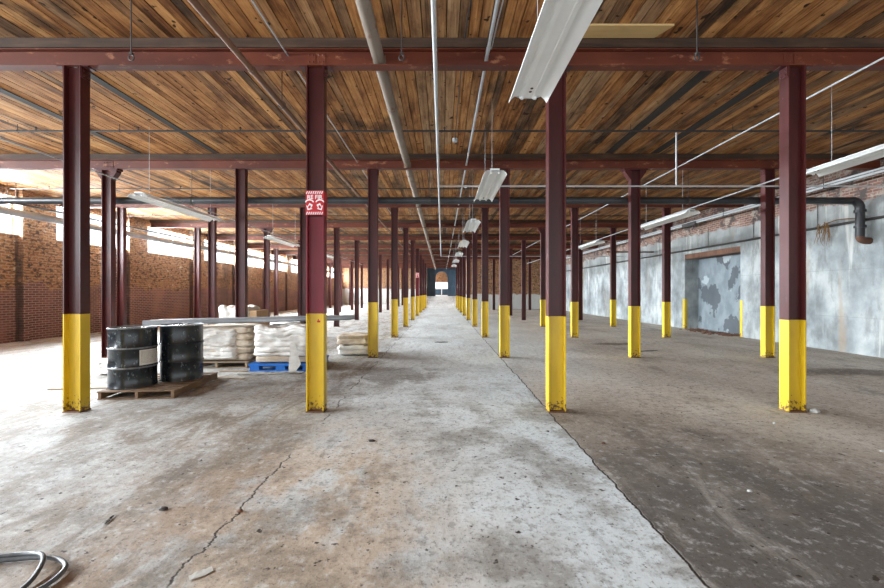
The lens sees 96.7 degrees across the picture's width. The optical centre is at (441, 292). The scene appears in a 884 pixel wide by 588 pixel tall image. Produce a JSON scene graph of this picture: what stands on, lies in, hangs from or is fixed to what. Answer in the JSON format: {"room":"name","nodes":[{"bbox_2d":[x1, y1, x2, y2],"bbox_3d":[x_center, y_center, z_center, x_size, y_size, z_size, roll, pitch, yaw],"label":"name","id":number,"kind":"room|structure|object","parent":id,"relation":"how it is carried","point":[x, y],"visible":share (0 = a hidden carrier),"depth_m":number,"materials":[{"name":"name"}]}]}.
{"room":"warehouse","nodes":[
{"label":"warehouse","id":0,"kind":"room"},
{"bbox_2d":[0,184,333,343],"bbox_3d":[-13.230,-0.847,23.000,0.540,4.734,54.000,0,0,0],"label":"wall","id":1,"kind":"structure","parent":0,"point":[158,286],"depth_m":15.03,"materials":[{"name":"brick"}]},
{"bbox_2d":[148,228,190,258],"bbox_3d":[-13.220,-2.350,18.975,0.280,1.180,2.950,0,0,0],"label":"window","id":2,"kind":"structure","parent":1,"relation":"in","point":[148,228],"depth_m":19.19,"materials":[{"name":"glass"}]},
{"bbox_2d":[342,268,415,303],"bbox_3d":[-5.450,-0.847,50.200,16.100,4.734,0.400,0,0,0],"label":"wall","id":3,"kind":"structure","parent":0,"point":[345,277],"depth_m":50.00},
{"bbox_2d":[427,268,455,295],"bbox_3d":[-0.050,-1.371,51.050,3.800,3.683,0.300,0,0,0],"label":"wall","id":4,"kind":"structure","parent":0,"point":[431,272],"depth_m":50.90,"materials":[{"name":"paint"}]},
{"bbox_2d":[0,304,883,587],"bbox_3d":[-1.175,1.620,29.000,24.650,0.200,66.000,0,0,0],"label":"floor","id":5,"kind":"structure","parent":0,"point":[467,479],"depth_m":3.32,"materials":[{"name":"concrete"}]},
{"bbox_2d":[0,551,68,587],"bbox_3d":[-2.523,1.491,2.054,0.997,0.054,0.696,0,0,33],"label":"hose","id":6,"kind":"object","parent":5,"relation":"on","point":[25,555],"visible":1,"depth_m":2.20,"materials":[{"name":"rubber"}]},
{"bbox_2d":[56,65,95,412],"bbox_3d":[-4.690,-0.681,5.045,0.400,4.400,0.160,0,0,0],"label":"steel column","id":7,"kind":"structure","parent":5,"relation":"on","point":[76,81],"depth_m":5.04,"materials":[{"name":"brown metal"}]},
{"bbox_2d":[94,168,122,357],"bbox_3d":[-7.800,-0.681,9.195,0.540,4.400,0.170,0,0,0],"label":"steel column","id":8,"kind":"structure","parent":5,"relation":"on","point":[108,185],"depth_m":9.19,"materials":[{"name":"metal"}]},
{"bbox_2d":[116,207,126,325],"bbox_3d":[-10.880,-0.681,13.345,0.400,4.400,0.160,0,0,0],"label":"steel column","id":9,"kind":"structure","parent":5,"relation":"on","point":[121,212],"depth_m":13.34,"materials":[{"name":"metal"}]},
{"bbox_2d":[97,372,217,399],"bbox_3d":[-4.410,1.459,6.240,1.044,0.120,1.300,0,0,-5],"label":"pallet","id":10,"kind":"object","parent":5,"relation":"on","point":[179,388],"visible":0.62,"depth_m":5.77,"materials":[{"name":"wood"}]},
{"bbox_2d":[106,325,158,389],"bbox_3d":[-4.660,0.957,5.930,0.622,0.884,0.622,0,0,0],"label":"drum","id":11,"kind":"object","parent":10,"relation":"on","point":[132,350],"visible":1,"depth_m":5.70,"materials":[{"name":"paint"}]},
{"bbox_2d":[159,323,203,381],"bbox_3d":[-4.250,0.957,6.425,0.623,0.884,0.623,0,0,-19],"label":"drum","id":12,"kind":"object","parent":10,"relation":"on","point":[181,344],"visible":1,"depth_m":6.18,"materials":[{"name":"paint"}]},
{"bbox_2d":[194,228,200,317],"bbox_3d":[-10.880,-0.681,17.495,0.400,4.400,0.160,0,0,0],"label":"steel column","id":13,"kind":"structure","parent":5,"relation":"on","point":[197,231],"depth_m":17.49,"materials":[{"name":"metal"}]},
{"bbox_2d":[189,566,212,579],"bbox_3d":[-1.300,1.513,2.120,0.110,0.007,0.060,0,0,-40],"label":"scrap","id":14,"kind":"object","parent":5,"relation":"on","point":[202,572],"visible":1,"depth_m":2.12,"materials":[{"name":"paper"}]},
{"bbox_2d":[205,207,217,324],"bbox_3d":[-7.800,-0.681,13.345,0.400,4.400,0.160,0,0,0],"label":"steel column","id":15,"kind":"structure","parent":5,"relation":"on","point":[212,225],"depth_m":13.34,"materials":[{"name":"metal"}]},
{"bbox_2d":[203,356,256,367],"bbox_3d":[-4.550,1.454,8.420,1.224,0.130,1.100,0,0,-3],"label":"pallet","id":16,"kind":"object","parent":5,"relation":"on","point":[218,363],"visible":0.29,"depth_m":7.91,"materials":[{"name":"wood"}]},
{"bbox_2d":[203,323,263,359],"bbox_3d":[-4.540,1.030,8.391,1.335,0.686,1.149,0,0,-3],"label":"stack","id":17,"kind":"object","parent":16,"relation":"on","point":[221,341],"visible":0.75,"depth_m":7.91,"materials":[{"name":"fabric"}]},
{"bbox_2d":[232,168,250,323],"bbox_3d":[-4.690,-0.681,9.195,0.400,4.400,0.160,0,0,0],"label":"steel column","id":18,"kind":"structure","parent":5,"relation":"on","point":[241,175],"depth_m":9.19,"materials":[{"name":"metal"}]},
{"bbox_2d":[218,304,267,324],"bbox_3d":[-6.124,0.943,12.107,1.231,1.151,1.013,0,0,0],"label":"load","id":19,"kind":"object","parent":5,"relation":"on","point":[224,311],"visible":0.34,"depth_m":11.70,"materials":[{"name":"cardboard"}]},
{"bbox_2d":[260,227,273,325],"bbox_3d":[-7.800,-0.681,17.495,0.540,4.400,0.170,0,0,0],"label":"steel column","id":20,"kind":"structure","parent":5,"relation":"on","point":[269,229],"depth_m":17.49,"materials":[{"name":"metal"}]},
{"bbox_2d":[233,371,303,374],"bbox_3d":[-3.249,1.501,7.356,1.233,0.023,0.285,0,0,-4],"label":"sheet","id":21,"kind":"object","parent":5,"relation":"on","point":[281,372],"visible":1,"depth_m":7.37,"materials":[{"name":"plastic"}]},
{"bbox_2d":[274,249,277,315],"bbox_3d":[-10.880,-0.681,25.795,0.400,4.400,0.160,0,0,0],"label":"steel column","id":22,"kind":"structure","parent":5,"relation":"on","point":[275,250],"depth_m":25.75,"materials":[{"name":"metal"}]},
{"bbox_2d":[248,355,328,370],"bbox_3d":[-3.110,1.447,8.120,1.240,0.145,1.100,0,0,0],"label":"pallet","id":23,"kind":"object","parent":5,"relation":"on","point":[254,366],"visible":0.41,"depth_m":7.58,"materials":[{"name":"plastic"}]},
{"bbox_2d":[254,322,305,370],"bbox_3d":[-3.107,1.070,8.082,1.188,0.886,1.131,0,0,0],"label":"load","id":24,"kind":"object","parent":23,"relation":"on","point":[286,342],"visible":0.64,"depth_m":7.62,"materials":[{"name":"fabric"}]},
{"bbox_2d":[142,316,351,324],"bbox_3d":[-3.871,0.577,8.155,3.900,0.117,0.100,0,0,-19],"label":"pipe","id":25,"kind":"object","parent":24,"relation":"on","point":[329,318],"visible":0.92,"depth_m":8.02,"materials":[{"name":"metal"}]},
{"bbox_2d":[297,240,299,315],"bbox_3d":[-7.800,-0.681,21.645,0.400,4.400,0.160,0,0,0],"label":"steel column","id":26,"kind":"structure","parent":5,"relation":"on","point":[297,240],"depth_m":21.64,"materials":[{"name":"metal"}]},
{"bbox_2d":[297,207,305,322],"bbox_3d":[-4.690,-0.681,13.345,0.400,4.400,0.160,0,0,0],"label":"steel column","id":27,"kind":"structure","parent":5,"relation":"on","point":[302,210],"depth_m":13.34,"materials":[{"name":"metal"}]},
{"bbox_2d":[299,65,332,412],"bbox_3d":[-1.610,-0.681,5.045,0.400,4.400,0.160,0,0,0],"label":"steel column","id":28,"kind":"structure","parent":5,"relation":"on","point":[316,78],"depth_m":5.04,"materials":[{"name":"brown metal"}]},
{"bbox_2d":[305,191,326,216],"bbox_3d":[-1.610,-1.135,5.043,0.246,0.310,0.152,0,0,0],"label":"fire sign","id":29,"kind":"object","parent":28,"relation":"attached to","point":[316,201],"visible":0.99,"depth_m":4.97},
{"bbox_2d":[0,38,883,70],"bbox_3d":[-1.421,-3.049,5.045,23.337,0.334,0.170,0,0,0],"label":"steel beam","id":30,"kind":"structure","parent":28,"relation":"on","point":[16,54],"depth_m":5.01,"materials":[{"name":"metal"}]},
{"bbox_2d":[251,0,409,242],"bbox_3d":[-1.980,-3.045,11.500,0.020,0.020,30.000,0,0,0],"label":"conduit","id":31,"kind":"object","parent":30,"relation":"attached to","point":[253,2],"visible":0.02,"depth_m":4.95,"materials":[{"name":"metal"}]},
{"bbox_2d":[446,0,499,268],"bbox_3d":[0.570,-2.995,23.200,0.054,0.054,53.400,0,0,0],"label":"conduit","id":32,"kind":"object","parent":30,"relation":"attached to","point":[496,6],"visible":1,"depth_m":5.62,"materials":[{"name":"metal"}]},
{"bbox_2d":[513,57,883,254],"bbox_3d":[5.230,-2.780,18.750,0.024,0.024,29.500,0,0,0],"label":"conduit","id":33,"kind":"object","parent":30,"relation":"attached to","point":[880,59],"visible":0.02,"depth_m":6.48,"materials":[{"name":"metal"}]},
{"bbox_2d":[334,228,339,326],"bbox_3d":[-4.690,-0.681,17.495,0.400,4.400,0.160,0,0,0],"label":"steel column","id":34,"kind":"structure","parent":5,"relation":"on","point":[336,230],"depth_m":17.49,"materials":[{"name":"metal"}]},
{"bbox_2d":[337,344,367,354],"bbox_3d":[-2.130,1.382,9.755,0.852,0.240,0.690,0,0,0],"label":"sack","id":35,"kind":"object","parent":5,"relation":"on","point":[342,349],"visible":0.65,"depth_m":9.44,"materials":[{"name":"fabric"}]},
{"bbox_2d":[337,332,367,344],"bbox_3d":[-2.166,1.130,9.757,0.819,0.264,0.624,0,0,0],"label":"sack","id":36,"kind":"object","parent":35,"relation":"on","point":[353,338],"visible":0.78,"depth_m":9.48,"materials":[{"name":"fabric"}]},
{"bbox_2d":[351,259,353,309],"bbox_3d":[-7.800,-0.680,34.095,0.230,4.399,0.160,0,0,0],"label":"steel column","id":37,"kind":"structure","parent":5,"relation":"on","point":[352,260],"depth_m":34.09,"materials":[{"name":"metal"}]},
{"bbox_2d":[353,240,360,319],"bbox_3d":[-4.690,-0.681,21.645,0.400,4.400,0.160,0,0,0],"label":"steel column","id":38,"kind":"structure","parent":5,"relation":"on","point":[356,242],"depth_m":21.64,"materials":[{"name":"metal"}]},
{"bbox_2d":[364,168,381,357],"bbox_3d":[-1.610,-0.681,9.195,0.400,4.400,0.160,0,0,0],"label":"steel column","id":39,"kind":"structure","parent":5,"relation":"on","point":[373,174],"depth_m":9.19,"materials":[{"name":"metal"}]},
{"bbox_2d":[379,255,381,311],"bbox_3d":[-4.690,-0.680,29.945,0.230,4.399,0.160,0,0,0],"label":"steel column","id":40,"kind":"structure","parent":5,"relation":"on","point":[380,256],"depth_m":29.94,"materials":[{"name":"metal"}]},
{"bbox_2d":[388,207,399,337],"bbox_3d":[-1.610,-0.681,13.345,0.400,4.400,0.160,0,0,0],"label":"steel column","id":41,"kind":"structure","parent":5,"relation":"on","point":[394,211],"depth_m":13.34,"materials":[{"name":"metal"}]},
{"bbox_2d":[403,228,408,326],"bbox_3d":[-1.610,-0.681,17.495,0.400,4.400,0.160,0,0,0],"label":"steel column","id":42,"kind":"structure","parent":5,"relation":"on","point":[405,230],"depth_m":17.49,"materials":[{"name":"metal"}]},
{"bbox_2d":[409,240,415,319],"bbox_3d":[-1.610,-0.681,21.645,0.400,4.400,0.160,0,0,0],"label":"steel column","id":43,"kind":"structure","parent":5,"relation":"on","point":[412,242],"depth_m":21.64,"materials":[{"name":"metal"}]},
{"bbox_2d":[415,249,419,315],"bbox_3d":[-1.610,-0.681,25.795,0.400,4.400,0.160,0,0,0],"label":"steel column","id":44,"kind":"structure","parent":5,"relation":"on","point":[416,250],"depth_m":25.79,"materials":[{"name":"metal"}]},
{"bbox_2d":[419,255,421,311],"bbox_3d":[-1.610,-0.680,29.945,0.230,4.399,0.160,0,0,0],"label":"steel column","id":45,"kind":"structure","parent":5,"relation":"on","point":[420,256],"depth_m":29.94,"materials":[{"name":"metal"}]},
{"bbox_2d":[422,259,424,309],"bbox_3d":[-1.610,-0.680,34.095,0.230,4.399,0.160,0,0,0],"label":"steel column","id":46,"kind":"structure","parent":5,"relation":"on","point":[423,260],"depth_m":34.09,"materials":[{"name":"metal"}]},
{"bbox_2d":[460,255,462,311],"bbox_3d":[1.460,-0.680,29.945,0.230,4.399,0.160,0,0,0],"label":"steel column","id":47,"kind":"structure","parent":5,"relation":"on","point":[461,258],"depth_m":29.94,"materials":[{"name":"metal"}]},
{"bbox_2d":[462,249,465,315],"bbox_3d":[1.460,-0.681,25.795,0.400,4.400,0.160,0,0,0],"label":"steel column","id":48,"kind":"structure","parent":5,"relation":"on","point":[463,250],"depth_m":25.79,"materials":[{"name":"metal"}]},
{"bbox_2d":[466,240,471,319],"bbox_3d":[1.460,-0.681,21.645,0.400,4.400,0.160,0,0,0],"label":"steel column","id":49,"kind":"structure","parent":5,"relation":"on","point":[468,249],"depth_m":21.64,"materials":[{"name":"metal"}]},
{"bbox_2d":[472,228,477,326],"bbox_3d":[1.460,-0.681,17.495,0.400,4.400,0.160,0,0,0],"label":"steel column","id":50,"kind":"structure","parent":5,"relation":"on","point":[474,235],"depth_m":17.49,"materials":[{"name":"metal"}]},
{"bbox_2d":[479,207,490,337],"bbox_3d":[1.460,-0.681,13.345,0.400,4.400,0.160,0,0,0],"label":"steel column","id":51,"kind":"structure","parent":5,"relation":"on","point":[485,304],"depth_m":13.34,"materials":[{"name":"metal"}]},
{"bbox_2d":[492,259,494,309],"bbox_3d":[4.500,-0.680,34.095,0.230,4.399,0.160,0,0,0],"label":"steel column","id":52,"kind":"structure","parent":5,"relation":"on","point":[493,260],"depth_m":34.09,"materials":[{"name":"metal"}]},
{"bbox_2d":[499,168,512,357],"bbox_3d":[1.460,-0.681,9.195,0.400,4.400,0.160,0,0,0],"label":"steel column","id":53,"kind":"structure","parent":5,"relation":"on","point":[504,192],"depth_m":9.19,"materials":[{"name":"metal"}]},
{"bbox_2d":[520,240,526,319],"bbox_3d":[4.500,-0.681,21.645,0.400,4.400,0.160,0,0,0],"label":"steel column","id":54,"kind":"structure","parent":5,"relation":"on","point":[523,242],"depth_m":21.64,"materials":[{"name":"metal"}]},
{"bbox_2d":[528,259,530,309],"bbox_3d":[7.620,-0.680,34.095,0.230,4.399,0.160,0,0,0],"label":"steel column","id":55,"kind":"structure","parent":5,"relation":"on","point":[529,260],"depth_m":34.09,"materials":[{"name":"metal"}]},
{"bbox_2d":[537,227,545,326],"bbox_3d":[4.500,-0.681,17.495,0.540,4.400,0.170,0,0,0],"label":"steel column","id":56,"kind":"structure","parent":5,"relation":"on","point":[542,230],"depth_m":17.49,"materials":[{"name":"metal"}]},
{"bbox_2d":[545,65,572,412],"bbox_3d":[1.460,-0.681,5.045,0.400,4.400,0.160,0,0,0],"label":"steel column","id":57,"kind":"structure","parent":5,"relation":"on","point":[556,104],"depth_m":5.04,"materials":[{"name":"brown metal"}]},
{"bbox_2d":[569,207,580,337],"bbox_3d":[4.500,-0.681,13.345,0.400,4.400,0.160,0,0,0],"label":"steel column","id":58,"kind":"structure","parent":5,"relation":"on","point":[574,211],"depth_m":13.34,"materials":[{"name":"metal"}]},
{"bbox_2d":[578,240,583,319],"bbox_3d":[7.620,-0.681,21.645,0.400,4.400,0.160,0,0,0],"label":"steel column","id":59,"kind":"structure","parent":5,"relation":"on","point":[580,242],"depth_m":21.64,"materials":[{"name":"metal"}]},
{"bbox_2d":[610,228,616,326],"bbox_3d":[7.620,-0.681,17.495,0.400,4.400,0.160,0,0,0],"label":"steel column","id":60,"kind":"structure","parent":5,"relation":"on","point":[612,230],"depth_m":17.49,"materials":[{"name":"metal"}]},
{"bbox_2d":[621,168,647,357],"bbox_3d":[4.500,-0.681,9.195,0.540,4.400,0.170,0,0,0],"label":"steel column","id":61,"kind":"structure","parent":5,"relation":"on","point":[633,176],"depth_m":9.19,"materials":[{"name":"metal"}]},
{"bbox_2d":[661,207,672,337],"bbox_3d":[7.620,-0.681,13.345,0.400,4.400,0.160,0,0,0],"label":"steel column","id":62,"kind":"structure","parent":5,"relation":"on","point":[666,228],"depth_m":13.34,"materials":[{"name":"metal"}]},
{"bbox_2d":[679,328,739,335],"bbox_3d":[10.164,1.499,14.908,1.193,0.040,2.686,0,0,0],"label":"rubble","id":63,"kind":"object","parent":5,"relation":"on","point":[706,331],"visible":0.98,"depth_m":14.57,"materials":[{"name":"concrete"}]},
{"bbox_2d":[757,168,776,357],"bbox_3d":[7.620,-0.681,9.195,0.400,4.400,0.160,0,0,0],"label":"steel column","id":64,"kind":"structure","parent":5,"relation":"on","point":[767,308],"depth_m":9.19,"materials":[{"name":"brown metal"}]},
{"bbox_2d":[773,65,812,412],"bbox_3d":[4.500,-0.681,5.045,0.400,4.400,0.160,0,0,0],"label":"steel column","id":65,"kind":"structure","parent":5,"relation":"on","point":[792,81],"depth_m":5.04,"materials":[{"name":"brown metal"}]},
{"bbox_2d":[0,0,883,267],"bbox_3d":[-1.148,-3.317,27.074,24.704,0.200,85.558,0,0,0],"label":"ceiling","id":66,"kind":"structure","parent":0,"point":[189,100],"depth_m":6.66,"materials":[{"name":"brown wood"}]},
{"bbox_2d":[0,87,140,152],"bbox_3d":[-7.000,-3.211,7.125,0.150,0.011,3.850,0,0,0],"label":"trim","id":67,"kind":"structure","parent":66,"relation":"attached to","point":[2,90],"depth_m":7.00,"materials":[{"name":"metal"}]},
{"bbox_2d":[128,0,134,60],"bbox_3d":[-3.400,-2.873,4.300,0.070,0.683,0.032,0,0,0],"label":"rod","id":68,"kind":"object","parent":66,"relation":"hanging from","point":[131,53],"visible":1,"depth_m":4.29,"materials":[{"name":"metal"}]},
{"bbox_2d":[90,72,218,152],"bbox_3d":[-5.200,-3.211,7.125,0.140,0.011,3.850,0,0,0],"label":"trim","id":69,"kind":"structure","parent":66,"relation":"attached to","point":[93,77],"depth_m":6.87,"materials":[{"name":"metal"}]},
{"bbox_2d":[7,183,333,269],"bbox_3d":[-12.750,-2.925,23.000,0.070,0.579,53.000,0,0,0],"label":"pipe","id":70,"kind":"object","parent":66,"relation":"hanging from","point":[26,205],"visible":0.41,"depth_m":16.48,"materials":[{"name":"metal"}]},
{"bbox_2d":[0,206,342,274],"bbox_3d":[-12.500,-2.719,23.000,0.234,0.991,53.000,0,0,0],"label":"pipe","id":71,"kind":"object","parent":66,"relation":"hanging from","point":[3,210],"visible":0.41,"depth_m":15.65,"materials":[{"name":"metal"}]},
{"bbox_2d":[127,126,223,221],"bbox_3d":[-5.660,-2.495,8.600,0.370,1.438,2.600,0,0,0],"label":"fluorescent fixture","id":72,"kind":"object","parent":66,"relation":"hanging from","point":[141,196],"visible":0.98,"depth_m":8.15,"materials":[{"name":"white metal"}]},
{"bbox_2d":[0,137,361,264],"bbox_3d":[-5.500,-1.920,15.000,0.024,0.024,24.000,0,0,0],"label":"conduit","id":73,"kind":"object","parent":66,"relation":"attached to","point":[0,137],"visible":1,"depth_m":6.84,"materials":[{"name":"metal"}]},
{"bbox_2d":[264,235,299,246],"bbox_3d":[-5.660,-2.495,14.150,0.370,1.438,2.600,0,0,0],"label":"fluorescent fixture","id":74,"kind":"object","parent":66,"relation":"hanging from","point":[269,237],"visible":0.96,"depth_m":13.85,"materials":[{"name":"white metal"}]},
{"bbox_2d":[188,0,409,254],"bbox_3d":[-2.330,-2.944,12.500,0.114,0.542,32.000,0,0,0],"label":"pipe","id":75,"kind":"object","parent":66,"relation":"hanging from","point":[199,8],"visible":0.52,"depth_m":4.83,"materials":[{"name":"metal"}]},
{"bbox_2d":[327,263,455,265],"bbox_3d":[-5.330,-3.049,42.395,15.240,0.334,0.170,0,0,0],"label":"steel beam","id":76,"kind":"structure","parent":66,"relation":"attached to","point":[342,264],"depth_m":42.38,"materials":[{"name":"metal"}]},
{"bbox_2d":[327,260,457,262],"bbox_3d":[-5.330,-3.049,38.245,15.240,0.334,0.170,0,0,0],"label":"steel beam","id":77,"kind":"structure","parent":66,"relation":"attached to","point":[328,261],"depth_m":38.23,"materials":[{"name":"metal"}]},
{"bbox_2d":[10,184,778,189],"bbox_3d":[-1.285,-3.136,11.650,23.030,0.156,0.048,0,0,0],"label":"sprinkler line","id":78,"kind":"object","parent":66,"relation":"hanging from","point":[234,184],"visible":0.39,"depth_m":11.63,"materials":[{"name":"metal"}]},
{"bbox_2d":[355,0,435,269],"bbox_3d":[-0.807,-2.980,23.200,0.172,0.172,53.400,0,0,0],"label":"pipe","id":79,"kind":"object","parent":66,"relation":"hanging from","point":[364,7],"visible":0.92,"depth_m":5.57,"materials":[{"name":"metal"}]},
{"bbox_2d":[60,204,743,207],"bbox_3d":[-1.351,-3.049,13.345,23.197,0.334,0.170,0,0,0],"label":"steel beam","id":80,"kind":"structure","parent":66,"relation":"attached to","point":[61,205],"depth_m":13.34,"materials":[{"name":"metal"}]},
{"bbox_2d":[150,220,672,227],"bbox_3d":[-1.351,-3.049,17.495,23.197,0.334,0.170,0,0,0],"label":"steel beam","id":81,"kind":"structure","parent":66,"relation":"attached to","point":[154,223],"depth_m":17.43,"materials":[{"name":"metal"}]},
{"bbox_2d":[126,213,696,216],"bbox_3d":[-1.285,-3.136,15.800,23.030,0.156,0.048,0,0,0],"label":"sprinkler line","id":82,"kind":"object","parent":66,"relation":"hanging from","point":[337,215],"visible":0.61,"depth_m":15.79,"materials":[{"name":"metal"}]},
{"bbox_2d":[292,255,539,258],"bbox_3d":[-1.351,-3.049,34.095,23.197,0.334,0.170,0,0,0],"label":"steel beam","id":83,"kind":"structure","parent":66,"relation":"attached to","point":[293,256],"depth_m":34.09,"materials":[{"name":"metal"}]},
{"bbox_2d":[206,234,627,239],"bbox_3d":[-1.351,-3.049,21.645,23.197,0.334,0.170,0,0,0],"label":"steel beam","id":84,"kind":"structure","parent":66,"relation":"attached to","point":[219,236],"depth_m":21.64,"materials":[{"name":"metal"}]},
{"bbox_2d":[190,229,643,231],"bbox_3d":[-1.285,-3.136,19.950,23.030,0.156,0.048,0,0,0],"label":"sprinkler line","id":85,"kind":"object","parent":66,"relation":"hanging from","point":[205,229],"visible":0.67,"depth_m":19.94,"materials":[{"name":"metal"}]},
{"bbox_2d":[233,240,608,242],"bbox_3d":[-1.285,-3.136,24.100,23.030,0.156,0.044,0,0,0],"label":"sprinkler line","id":86,"kind":"object","parent":66,"relation":"hanging from","point":[532,240],"visible":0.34,"depth_m":24.09,"materials":[{"name":"metal"}]},
{"bbox_2d":[272,250,570,254],"bbox_3d":[-1.351,-3.049,29.945,23.197,0.334,0.170,0,0,0],"label":"steel beam","id":87,"kind":"structure","parent":66,"relation":"attached to","point":[280,252],"depth_m":29.88,"materials":[{"name":"metal"}]},
{"bbox_2d":[248,243,597,248],"bbox_3d":[-1.351,-3.049,25.795,23.197,0.334,0.170,0,0,0],"label":"steel beam","id":88,"kind":"structure","parent":66,"relation":"attached to","point":[250,245],"depth_m":25.78,"materials":[{"name":"metal"}]},
{"bbox_2d":[270,249,583,249],"bbox_3d":[-1.285,-3.136,28.250,23.030,0.156,0.044,0,0,0],"label":"sprinkler line","id":89,"kind":"object","parent":66,"relation":"hanging from","point":[270,249],"visible":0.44,"depth_m":28.23,"materials":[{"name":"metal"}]},
{"bbox_2d":[0,170,872,243],"bbox_3d":[-1.028,-2.186,9.420,22.545,2.056,0.228,0,0,0],"label":"drain pipe","id":90,"kind":"object","parent":66,"relation":"hanging from","point":[859,206],"visible":0.8,"depth_m":9.35,"materials":[{"name":"metal"}]},
{"bbox_2d":[0,154,883,169],"bbox_3d":[-1.351,-3.049,9.195,23.197,0.334,0.170,0,0,0],"label":"steel beam","id":91,"kind":"structure","parent":66,"relation":"attached to","point":[7,161],"depth_m":9.18,"materials":[{"name":"metal"}]},
{"bbox_2d":[0,124,883,132],"bbox_3d":[-1.285,-3.136,7.500,23.030,0.156,0.048,0,0,0],"label":"sprinkler line","id":92,"kind":"object","parent":66,"relation":"hanging from","point":[36,128],"visible":0.86,"depth_m":7.49,"materials":[{"name":"metal"}]},
{"bbox_2d":[463,174,480,232],"bbox_3d":[0.830,-2.525,11.220,0.370,1.378,1.860,0,0,0],"label":"fluorescent fixture","id":93,"kind":"object","parent":66,"relation":"hanging from","point":[471,225],"visible":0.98,"depth_m":10.84,"materials":[{"name":"white metal"}]},
{"bbox_2d":[474,168,506,201],"bbox_3d":[0.830,-2.525,7.050,0.370,1.378,1.860,0,0,0],"label":"fluorescent fixture","id":94,"kind":"object","parent":66,"relation":"hanging from","point":[492,179],"visible":1,"depth_m":6.82,"materials":[{"name":"white metal"}]},
{"bbox_2d":[509,0,602,102],"bbox_3d":[0.830,-2.525,2.880,0.370,1.378,1.860,0,0,0],"label":"fluorescent fixture","id":95,"kind":"object","parent":66,"relation":"hanging from","point":[561,25],"visible":1,"depth_m":2.99,"materials":[{"name":"white metal"}]},
{"bbox_2d":[583,24,673,37],"bbox_3d":[2.200,-3.204,4.815,1.160,0.025,0.230,0,0,0],"label":"board","id":96,"kind":"object","parent":66,"relation":"attached to","point":[594,30],"visible":0.8,"depth_m":4.79,"materials":[{"name":"wood"}]},
{"bbox_2d":[605,71,712,152],"bbox_3d":[3.840,-3.211,7.125,0.170,0.011,3.850,0,0,0],"label":"trim","id":97,"kind":"structure","parent":66,"relation":"attached to","point":[701,75],"depth_m":6.77,"materials":[{"name":"metal"}]},
{"bbox_2d":[641,170,699,229],"bbox_3d":[6.000,-2.555,10.675,0.370,1.318,2.550,0,0,0],"label":"fluorescent fixture","id":98,"kind":"object","parent":66,"relation":"hanging from","point":[690,212],"visible":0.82,"depth_m":10.20,"materials":[{"name":"white metal"}]},
{"bbox_2d":[527,168,806,263],"bbox_3d":[5.840,-1.980,16.650,0.024,0.024,20.700,0,0,0],"label":"conduit","id":99,"kind":"object","parent":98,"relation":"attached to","point":[806,168],"visible":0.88,"depth_m":8.78,"materials":[{"name":"metal"}]},
{"bbox_2d":[694,0,699,60],"bbox_3d":[2.790,-2.873,4.300,0.070,0.683,0.032,0,0,0],"label":"rod","id":100,"kind":"object","parent":66,"relation":"hanging from","point":[697,52],"visible":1,"depth_m":4.29,"materials":[{"name":"metal"}]},
{"bbox_2d":[651,72,778,152],"bbox_3d":[4.900,-3.211,7.125,0.180,0.011,3.850,0,0,0],"label":"trim","id":101,"kind":"structure","parent":66,"relation":"attached to","point":[772,75],"depth_m":6.81,"materials":[{"name":"metal"}]},
{"bbox_2d":[566,169,883,258],"bbox_3d":[9.855,-2.917,19.750,0.190,0.595,31.500,0,0,0],"label":"conduit","id":102,"kind":"object","parent":66,"relation":"hanging from","point":[693,223],"visible":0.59,"depth_m":13.06,"materials":[{"name":"metal"}]},
{"bbox_2d":[566,166,883,257],"bbox_3d":[9.900,-2.800,19.750,0.052,0.052,31.500,0,0,0],"label":"conduit","id":103,"kind":"object","parent":102,"relation":"attached to","point":[880,168],"visible":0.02,"depth_m":12.53,"materials":[{"name":"metal"}]},
{"bbox_2d":[806,86,883,176],"bbox_3d":[6.000,-2.555,5.175,0.370,1.318,2.550,0,0,0],"label":"fluorescent fixture","id":104,"kind":"object","parent":66,"relation":"hanging from","point":[876,152],"visible":0.85,"depth_m":5.85,"materials":[{"name":"white metal"}]},
{"bbox_2d":[436,272,447,281],"bbox_3d":[0.000,-1.319,53.350,10.000,3.777,4.900,0,0,0],"label":"wall","id":105,"kind":"structure","parent":0,"point":[441,276],"depth_m":55.50,"materials":[{"name":"brick"}]},
{"bbox_2d":[427,296,455,306],"bbox_3d":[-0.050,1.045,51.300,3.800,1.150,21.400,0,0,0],"label":"trim","id":106,"kind":"structure","parent":105,"relation":"attached to","point":[432,301],"depth_m":44.94,"materials":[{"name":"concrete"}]},
{"bbox_2d":[471,259,539,308],"bbox_3d":[6.725,-0.847,43.100,8.850,4.734,13.800,0,0,0],"label":"wall","id":107,"kind":"structure","parent":0,"point":[516,263],"depth_m":36.20,"materials":[{"name":"brick"}]},
{"bbox_2d":[566,159,883,357],"bbox_3d":[10.700,-0.847,16.300,0.900,4.734,40.600,0,0,0],"label":"wall","id":108,"kind":"structure","parent":0,"point":[845,276],"depth_m":11.05,"materials":[{"name":"paint"}]},
{"bbox_2d":[431,0,883,256],"bbox_3d":[5.077,-2.520,9.259,10.325,1.060,25.518,0,0,0],"label":"pipe","id":109,"kind":"object","parent":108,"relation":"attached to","point":[433,2],"visible":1,"depth_m":7.49,"materials":[{"name":"metal"}]},
{"bbox_2d":[683,246,742,336],"bbox_3d":[10.669,-0.040,15.060,0.862,3.120,3.320,0,0,0],"label":"door","id":110,"kind":"structure","parent":108,"relation":"in","point":[720,306],"depth_m":15.28,"materials":[{"name":"metal"}]},
{"bbox_2d":[566,215,883,271],"bbox_3d":[10.190,-1.750,16.000,0.064,0.064,39.000,0,0,0],"label":"pipe","id":111,"kind":"object","parent":108,"relation":"attached to","point":[882,216],"visible":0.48,"depth_m":13.34,"materials":[{"name":"metal"}]},
{"bbox_2d":[814,218,854,245],"bbox_3d":[10.098,-1.524,10.099,0.137,0.692,1.101,0,0,0],"label":"vine","id":112,"kind":"object","parent":111,"relation":"hanging from","point":[827,226],"visible":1,"depth_m":10.35,"materials":[{"name":"plant"}]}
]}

